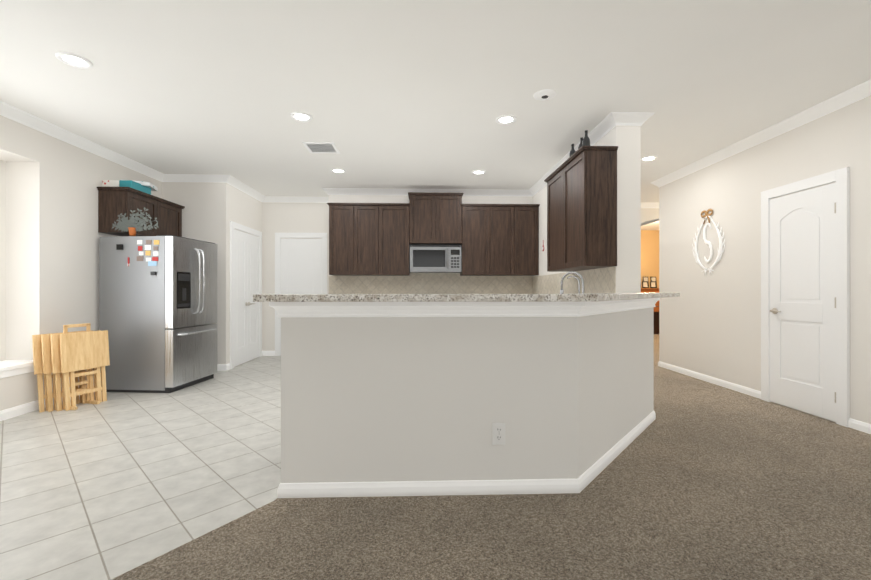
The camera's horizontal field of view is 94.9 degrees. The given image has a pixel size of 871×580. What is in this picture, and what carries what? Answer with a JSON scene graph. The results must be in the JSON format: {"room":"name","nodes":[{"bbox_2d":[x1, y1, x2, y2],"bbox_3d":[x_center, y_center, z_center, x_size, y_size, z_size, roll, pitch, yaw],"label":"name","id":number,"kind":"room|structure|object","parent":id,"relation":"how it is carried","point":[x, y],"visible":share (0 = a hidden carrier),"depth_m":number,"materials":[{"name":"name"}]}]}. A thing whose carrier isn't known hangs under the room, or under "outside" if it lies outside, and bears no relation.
{"room":"kitchen","nodes":[
{"label":"kitchen","id":0,"kind":"room"},
{"bbox_2d":[0,115,161,410],"bbox_3d":[-3.946,-0.237,1.423,0.450,2.750,8.410,0,0,-2],"label":"wall","id":1,"kind":"structure","parent":0,"point":[50,234],"depth_m":3.88,"materials":[{"name":"paint"}]},
{"bbox_2d":[0,360,33,378],"bbox_3d":[-3.898,0.719,2.675,0.343,0.100,2.410,0,0,-2],"label":"trim","id":2,"kind":"structure","parent":1,"relation":"attached to","point":[9,368],"depth_m":3.63,"materials":[{"name":"white wood"}]},
{"bbox_2d":[0,101,163,181],"bbox_3d":[-3.678,-1.568,1.433,0.086,0.087,8.410,0,0,-2],"label":"crown molding","id":3,"kind":"structure","parent":1,"relation":"attached to","point":[6,110],"depth_m":4.14,"materials":[{"name":"white"}]},
{"bbox_2d":[97,187,184,236],"bbox_3d":[-3.659,-0.909,5.045,0.350,0.513,1.074,0,0,-2],"label":"upper cabinet","id":4,"kind":"object","parent":1,"relation":"attached to","point":[114,203],"visible":0.65,"depth_m":4.70,"materials":[{"name":"brown wood"}]},
{"bbox_2d":[102,179,157,194],"bbox_3d":[-3.611,-1.241,4.849,0.416,0.147,0.576,0,0,-2],"label":"boxes","id":5,"kind":"object","parent":4,"relation":"on","point":[146,187],"visible":0.58,"depth_m":4.60,"materials":[{"name":"teal cardboard"}]},
{"bbox_2d":[0,356,280,579],"bbox_3d":[-1.083,1.163,2.160,6.320,0.050,10.100,0,0,-2],"label":"floor","id":6,"kind":"structure","parent":0,"point":[115,484],"depth_m":2.49,"materials":[{"name":"white tile"}]},
{"bbox_2d":[32,323,109,411],"bbox_3d":[-3.541,0.739,3.920,0.307,0.808,0.525,0,0,16],"label":"folding table","id":7,"kind":"object","parent":6,"relation":"on","point":[63,356],"visible":1,"depth_m":3.82,"materials":[{"name":"brown wood"}]},
{"bbox_2d":[99,235,216,392],"bbox_3d":[-3.257,0.266,4.817,0.947,1.748,0.814,0,0,4],"label":"fridge","id":8,"kind":"object","parent":6,"relation":"on","point":[157,306],"visible":1,"depth_m":4.45,"materials":[{"name":"silver metal"}]},
{"bbox_2d":[112,207,158,235],"bbox_3d":[-3.359,-0.773,4.491,0.523,0.327,0.084,0,0,-2],"label":"plant","id":9,"kind":"object","parent":8,"relation":"on","point":[130,225],"visible":1,"depth_m":4.48,"materials":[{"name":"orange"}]},
{"bbox_3d":[0.446,0.680,3.164,2.637,0.918,1.587,0,0,-2],"label":"countertop","id":10,"kind":"structure","parent":6,"relation":"on","visible":0},
{"bbox_2d":[560,271,583,293],"bbox_3d":[1.090,0.038,3.095,0.212,0.365,0.158,0,0,-2],"label":"faucet","id":11,"kind":"object","parent":10,"relation":"on","point":[565,275],"visible":0.5,"depth_m":3.08,"materials":[{"name":"silver metal"}]},
{"bbox_2d":[162,182,230,363],"bbox_3d":[-3.639,-0.234,5.715,1.340,2.750,0.150,0,0,-2],"label":"wall","id":12,"kind":"structure","parent":0,"point":[206,213],"depth_m":5.66,"materials":[{"name":"paint"}]},
{"bbox_2d":[164,174,219,182],"bbox_3d":[-3.375,-1.565,5.607,0.780,0.087,0.086,0,0,-2],"label":"crown molding","id":13,"kind":"structure","parent":12,"relation":"attached to","point":[167,177],"depth_m":5.60,"materials":[{"name":"white"}]},
{"bbox_2d":[231,186,261,366],"bbox_3d":[-3.068,-0.234,6.449,0.150,2.750,1.280,0,0,-2],"label":"wall","id":14,"kind":"structure","parent":0,"point":[246,209],"depth_m":6.29,"materials":[{"name":"paint"}]},
{"bbox_2d":[220,175,267,201],"bbox_3d":[-2.943,-1.565,6.261,0.086,0.087,1.366,0,0,-2],"label":"crown molding","id":15,"kind":"structure","parent":14,"relation":"attached to","point":[232,181],"depth_m":6.09,"materials":[{"name":"white"}]},
{"bbox_2d":[230,221,261,368],"bbox_3d":[-2.949,0.073,6.318,0.074,2.137,1.106,0,0,-2],"label":"door","id":16,"kind":"structure","parent":14,"relation":"attached to","point":[245,287],"depth_m":6.22,"materials":[{"name":"white wood"}]},
{"bbox_2d":[262,202,327,350],"bbox_3d":[-2.374,-0.233,7.037,1.275,2.750,0.150,0,0,-2],"label":"wall","id":17,"kind":"structure","parent":0,"point":[294,217],"depth_m":6.95,"materials":[{"name":"paint"}]},
{"bbox_2d":[268,196,327,202],"bbox_3d":[-2.319,-1.564,6.922,1.175,0.087,0.086,0,0,-2],"label":"crown molding","id":18,"kind":"structure","parent":17,"relation":"attached to","point":[272,199],"depth_m":6.92,"materials":[{"name":"white"}]},
{"bbox_2d":[275,233,326,355],"bbox_3d":[-2.335,0.073,6.924,0.896,2.137,0.074,0,0,-2],"label":"door","id":19,"kind":"structure","parent":17,"relation":"attached to","point":[300,266],"depth_m":6.95,"materials":[{"name":"white wood"}]},
{"bbox_2d":[328,195,532,293],"bbox_3d":[0.037,-0.234,6.820,3.530,2.750,0.740,0,0,-2],"label":"wall","id":20,"kind":"structure","parent":0,"point":[405,199],"depth_m":6.43,"materials":[{"name":"paint"}]},
{"bbox_2d":[327,203,358,275],"bbox_3d":[-1.402,-0.772,6.227,0.434,1.083,0.349,0,0,-2],"label":"upper cabinet","id":21,"kind":"object","parent":20,"relation":"attached to","point":[343,218],"depth_m":6.06,"materials":[{"name":"brown wood"}]},
{"bbox_2d":[359,204,382,275],"bbox_3d":[-1.057,-0.772,6.238,0.495,1.083,0.349,0,0,-2],"label":"upper cabinet","id":22,"kind":"object","parent":20,"relation":"attached to","point":[372,239],"depth_m":6.07,"materials":[{"name":"brown wood"}]},
{"bbox_2d":[383,204,410,275],"bbox_3d":[-0.668,-0.772,6.251,0.524,1.083,0.349,0,0,-2],"label":"upper cabinet","id":23,"kind":"object","parent":20,"relation":"attached to","point":[396,217],"depth_m":6.09,"materials":[{"name":"brown wood"}]},
{"bbox_2d":[407,192,438,244],"bbox_3d":[-0.173,-1.095,6.267,0.461,0.767,0.349,0,0,-2],"label":"upper cabinet","id":24,"kind":"object","parent":20,"relation":"attached to","point":[424,206],"depth_m":6.10,"materials":[{"name":"brown wood"}]},
{"bbox_2d":[410,245,460,272],"bbox_3d":[-0.002,-0.484,6.250,0.792,0.415,0.390,0,0,-2],"label":"microwave","id":25,"kind":"object","parent":24,"relation":"attached to","point":[435,258],"visible":1,"depth_m":6.10,"materials":[{"name":"silver metal"}]},
{"bbox_2d":[322,188,533,195],"bbox_3d":[-0.107,-1.565,6.403,3.386,0.087,0.086,0,0,-2],"label":"crown molding","id":26,"kind":"structure","parent":20,"relation":"attached to","point":[330,191],"depth_m":6.39,"materials":[{"name":"white"}]},
{"bbox_2d":[329,273,532,293],"bbox_3d":[-0.061,-0.023,6.443,3.289,0.492,0.005,0,0,-2],"label":"tile backsplash","id":27,"kind":"structure","parent":20,"relation":"attached to","point":[434,283],"depth_m":6.44,"materials":[{"name":"beige tile"}]},
{"bbox_2d":[439,193,462,244],"bbox_3d":[0.168,-1.095,6.278,0.461,0.767,0.349,0,0,-2],"label":"upper cabinet","id":28,"kind":"object","parent":20,"relation":"attached to","point":[450,204],"depth_m":6.11,"materials":[{"name":"brown wood"}]},
{"bbox_2d":[459,204,494,275],"bbox_3d":[0.645,-0.772,6.293,0.488,1.083,0.349,0,0,-2],"label":"upper cabinet","id":29,"kind":"object","parent":20,"relation":"attached to","point":[478,246],"depth_m":6.13,"materials":[{"name":"brown wood"}]},
{"bbox_2d":[495,204,518,275],"bbox_3d":[1.017,-0.772,6.305,0.495,1.083,0.349,0,0,-2],"label":"upper cabinet","id":30,"kind":"object","parent":20,"relation":"attached to","point":[506,215],"depth_m":6.14,"materials":[{"name":"brown wood"}]},
{"bbox_2d":[519,204,538,275],"bbox_3d":[1.364,-0.772,6.316,0.440,1.083,0.349,0,0,-2],"label":"upper cabinet","id":31,"kind":"object","parent":20,"relation":"attached to","point":[528,213],"depth_m":6.15,"materials":[{"name":"brown wood"}]},
{"bbox_2d":[528,112,623,194],"bbox_3d":[1.588,-1.565,5.007,0.086,0.087,2.786,0,0,-2],"label":"crown molding","id":32,"kind":"structure","parent":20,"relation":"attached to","point":[605,126],"depth_m":4.03,"materials":[{"name":"white"}]},
{"bbox_2d":[624,112,654,125],"bbox_3d":[1.890,-1.565,5.452,0.086,0.087,3.656,0,0,-2],"label":"crown molding","id":33,"kind":"structure","parent":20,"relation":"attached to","point":[640,119],"depth_m":3.67,"materials":[{"name":"white"}]},
{"bbox_2d":[281,317,580,482],"bbox_3d":[-0.028,0.601,2.277,1.633,1.076,0.150,0,0,-2],"label":"wall","id":34,"kind":"structure","parent":0,"point":[372,399],"depth_m":2.20,"materials":[{"name":"paint"}]},
{"bbox_2d":[269,302,588,316],"bbox_3d":[-0.038,0.105,2.185,1.700,0.086,0.060,0,0,-2],"label":"trim","id":35,"kind":"structure","parent":34,"relation":"attached to","point":[431,309],"depth_m":2.18,"materials":[{"name":"white"}]},
{"bbox_2d":[492,422,504,444],"bbox_3d":[0.350,0.793,2.208,0.072,0.120,0.010,0,0,-2],"label":"electrical outlet plate","id":36,"kind":"object","parent":34,"relation":"attached to","point":[498,433],"visible":1,"depth_m":2.21,"materials":[{"name":"white plastic"}]},
{"bbox_2d":[0,0,870,229],"bbox_3d":[1.709,-1.660,4.003,12.020,0.100,13.600,0,0,-2],"label":"ceiling","id":37,"kind":"structure","parent":0,"point":[404,94],"depth_m":3.04,"materials":[{"name":"paint"}]},
{"bbox_2d":[55,52,92,68],"bbox_3d":[-2.527,-1.606,2.799,0.197,0.010,0.197,0,0,-41],"label":"recessed light","id":38,"kind":"object","parent":37,"relation":"in","point":[74,60],"depth_m":2.79,"materials":[{"name":"white"}]},
{"bbox_2d":[290,112,312,121],"bbox_3d":[-1.243,-1.605,3.711,0.197,0.010,0.197,0,0,-41],"label":"recessed light","id":39,"kind":"object","parent":37,"relation":"in","point":[299,116],"depth_m":3.70,"materials":[{"name":"white"}]},
{"bbox_2d":[302,142,339,153],"bbox_3d":[-1.285,-1.603,4.521,0.340,0.012,0.330,0,0,-2],"label":"ceiling vent","id":40,"kind":"object","parent":37,"relation":"in","point":[321,147],"visible":1,"depth_m":4.49,"materials":[{"name":"white metal"}]},
{"bbox_2d":[331,168,345,172],"bbox_3d":[-1.310,-1.604,5.389,0.197,0.010,0.197,0,0,-41],"label":"recessed light","id":41,"kind":"object","parent":37,"relation":"in","point":[336,170],"depth_m":5.37,"materials":[{"name":"white"}]},
{"bbox_2d":[472,170,485,174],"bbox_3d":[0.590,-1.604,5.451,0.197,0.010,0.197,0,0,-41],"label":"recessed light","id":42,"kind":"object","parent":37,"relation":"in","point":[477,172],"depth_m":5.45,"materials":[{"name":"white"}]},
{"bbox_2d":[495,115,516,123],"bbox_3d":[0.665,-1.605,3.772,0.197,0.010,0.197,0,0,-8],"label":"recessed light","id":43,"kind":"object","parent":37,"relation":"in","point":[504,119],"depth_m":3.77,"materials":[{"name":"white"}]},
{"bbox_2d":[534,89,556,100],"bbox_3d":[0.902,-1.600,3.296,0.184,0.021,0.184,0,0,-2],"label":"detector","id":44,"kind":"object","parent":37,"relation":"attached to","point":[544,94],"visible":0.98,"depth_m":3.27,"materials":[{"name":"white plastic"}]},
{"bbox_2d":[641,156,657,160],"bbox_3d":[2.602,-1.604,4.883,0.197,0.010,0.197,0,0,-8],"label":"recessed light","id":45,"kind":"object","parent":37,"relation":"in","point":[647,158],"depth_m":4.87,"materials":[{"name":"white"}]},
{"bbox_2d":[111,334,870,579],"bbox_3d":[1.918,1.133,4.033,11.600,0.012,13.550,0,0,-2],"label":"floor carpet","id":46,"kind":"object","parent":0,"point":[697,479],"visible":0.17,"depth_m":1.94,"materials":[{"name":"brown carpet"}]},
{"bbox_2d":[641,288,658,333],"bbox_3d":[5.167,0.544,10.317,1.640,1.172,0.700,0,0,-2],"label":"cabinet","id":47,"kind":"object","parent":46,"relation":"on","point":[656,309],"visible":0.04,"depth_m":10.25,"materials":[{"name":"brown wood"}]},
{"bbox_2d":[642,281,648,287],"bbox_3d":[5.435,-0.133,10.381,0.150,0.178,0.070,0,0,-2],"label":"framed picture","id":48,"kind":"object","parent":47,"relation":"on","point":[645,283],"depth_m":10.36,"materials":[{"name":"black"}]},
{"bbox_2d":[650,281,656,287],"bbox_3d":[5.645,-0.133,10.388,0.150,0.178,0.070,0,0,-2],"label":"framed picture","id":49,"kind":"object","parent":47,"relation":"on","point":[653,284],"depth_m":10.37,"materials":[{"name":"black"}]},
{"bbox_2d":[533,126,640,292],"bbox_3d":[1.743,-0.235,5.104,0.230,2.750,2.800,0,0,-2],"label":"wall column","id":50,"kind":"structure","parent":0,"point":[626,140],"depth_m":3.71,"materials":[{"name":"paint"}]},
{"bbox_2d":[544,146,617,271],"bbox_3d":[1.486,-0.767,4.221,0.335,1.096,1.144,0,0,-2],"label":"upper cabinet","id":51,"kind":"object","parent":50,"relation":"attached to","point":[581,181],"visible":1,"depth_m":3.69,"materials":[{"name":"brown wood"}]},
{"bbox_2d":[569,144,575,156],"bbox_3d":[1.433,-1.418,4.174,0.068,0.205,0.066,0,0,-2],"label":"bottle","id":52,"kind":"object","parent":51,"relation":"on","point":[572,151],"depth_m":4.16,"materials":[{"name":"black glass"}]},
{"bbox_2d":[580,130,589,146],"bbox_3d":[1.453,-1.426,3.855,0.072,0.218,0.070,0,0,-2],"label":"bottle","id":53,"kind":"object","parent":51,"relation":"on","point":[585,141],"depth_m":3.84,"materials":[{"name":"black glass"}]},
{"bbox_2d":[581,307,653,474],"bbox_3d":[1.312,0.601,3.059,1.225,1.076,1.266,0,0,-2],"label":"wall","id":54,"kind":"structure","parent":0,"point":[617,348],"depth_m":2.69,"materials":[{"name":"paint"}]},
{"bbox_2d":[0,351,870,497],"bbox_3d":[1.911,1.095,2.387,11.320,0.088,9.960,0,0,-2],"label":"baseboard","id":55,"kind":"structure","parent":54,"relation":"attached to","point":[441,488],"depth_m":2.20,"materials":[{"name":"white wood"}]},
{"bbox_2d":[253,293,679,301],"bbox_3d":[0.669,0.042,2.879,3.261,0.037,1.568,0,0,-2],"label":"countertop","id":56,"kind":"structure","parent":54,"relation":"on","point":[584,297],"depth_m":2.08,"materials":[{"name":"stone"}]},
{"bbox_2d":[533,267,615,293],"bbox_3d":[1.625,0.003,5.101,0.005,0.439,2.783,0,0,-2],"label":"tile backsplash","id":57,"kind":"structure","parent":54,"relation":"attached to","point":[601,280],"depth_m":4.52,"materials":[{"name":"beige tile"}]},
{"bbox_2d":[589,298,659,314],"bbox_3d":[1.370,0.106,2.976,1.207,0.086,1.430,0,0,-2],"label":"trim","id":58,"kind":"structure","parent":54,"relation":"attached to","point":[595,307],"depth_m":2.70,"materials":[{"name":"white"}]},
{"bbox_2d":[641,208,658,225],"bbox_3d":[4.594,-0.233,7.532,5.625,2.750,0.150,0,0,-2],"label":"wall","id":59,"kind":"structure","parent":0,"point":[649,215],"depth_m":7.44,"materials":[{"name":"paint"}]},
{"bbox_2d":[641,203,658,207],"bbox_3d":[4.597,-1.564,7.415,5.625,0.087,0.086,0,0,-2],"label":"crown molding","id":60,"kind":"structure","parent":59,"relation":"attached to","point":[643,205],"depth_m":7.40,"materials":[{"name":"white"}]},
{"bbox_2d":[641,230,658,287],"bbox_3d":[4.489,-0.231,10.771,5.625,2.750,0.150,0,0,-2],"label":"wall","id":61,"kind":"structure","parent":0,"point":[649,253],"depth_m":10.74,"materials":[{"name":"paint"}]},
{"bbox_2d":[659,96,870,423],"bbox_3d":[3.529,-0.237,1.695,0.150,2.750,8.470,0,0,-2],"label":"wall","id":62,"kind":"structure","parent":0,"point":[710,324],"depth_m":4.33,"materials":[{"name":"paint"}]},
{"bbox_2d":[692,209,724,275],"bbox_3d":[3.337,-0.579,4.900,0.020,0.819,0.564,0,0,-2],"label":"wreath","id":63,"kind":"object","parent":62,"relation":"attached to","point":[721,244],"visible":0.98,"depth_m":4.88,"materials":[{"name":"white"}]},
{"bbox_2d":[651,79,870,186],"bbox_3d":[3.410,-1.568,1.735,0.086,0.087,8.556,0,0,-2],"label":"crown molding","id":64,"kind":"structure","parent":62,"relation":"attached to","point":[861,91],"depth_m":3.88,"materials":[{"name":"white"}]},
{"bbox_2d":[761,167,849,426],"bbox_3d":[3.351,0.059,3.698,0.074,2.137,0.836,0,0,-2],"label":"door","id":65,"kind":"structure","parent":62,"relation":"attached to","point":[805,300],"depth_m":3.62,"materials":[{"name":"white wood"}]}
]}

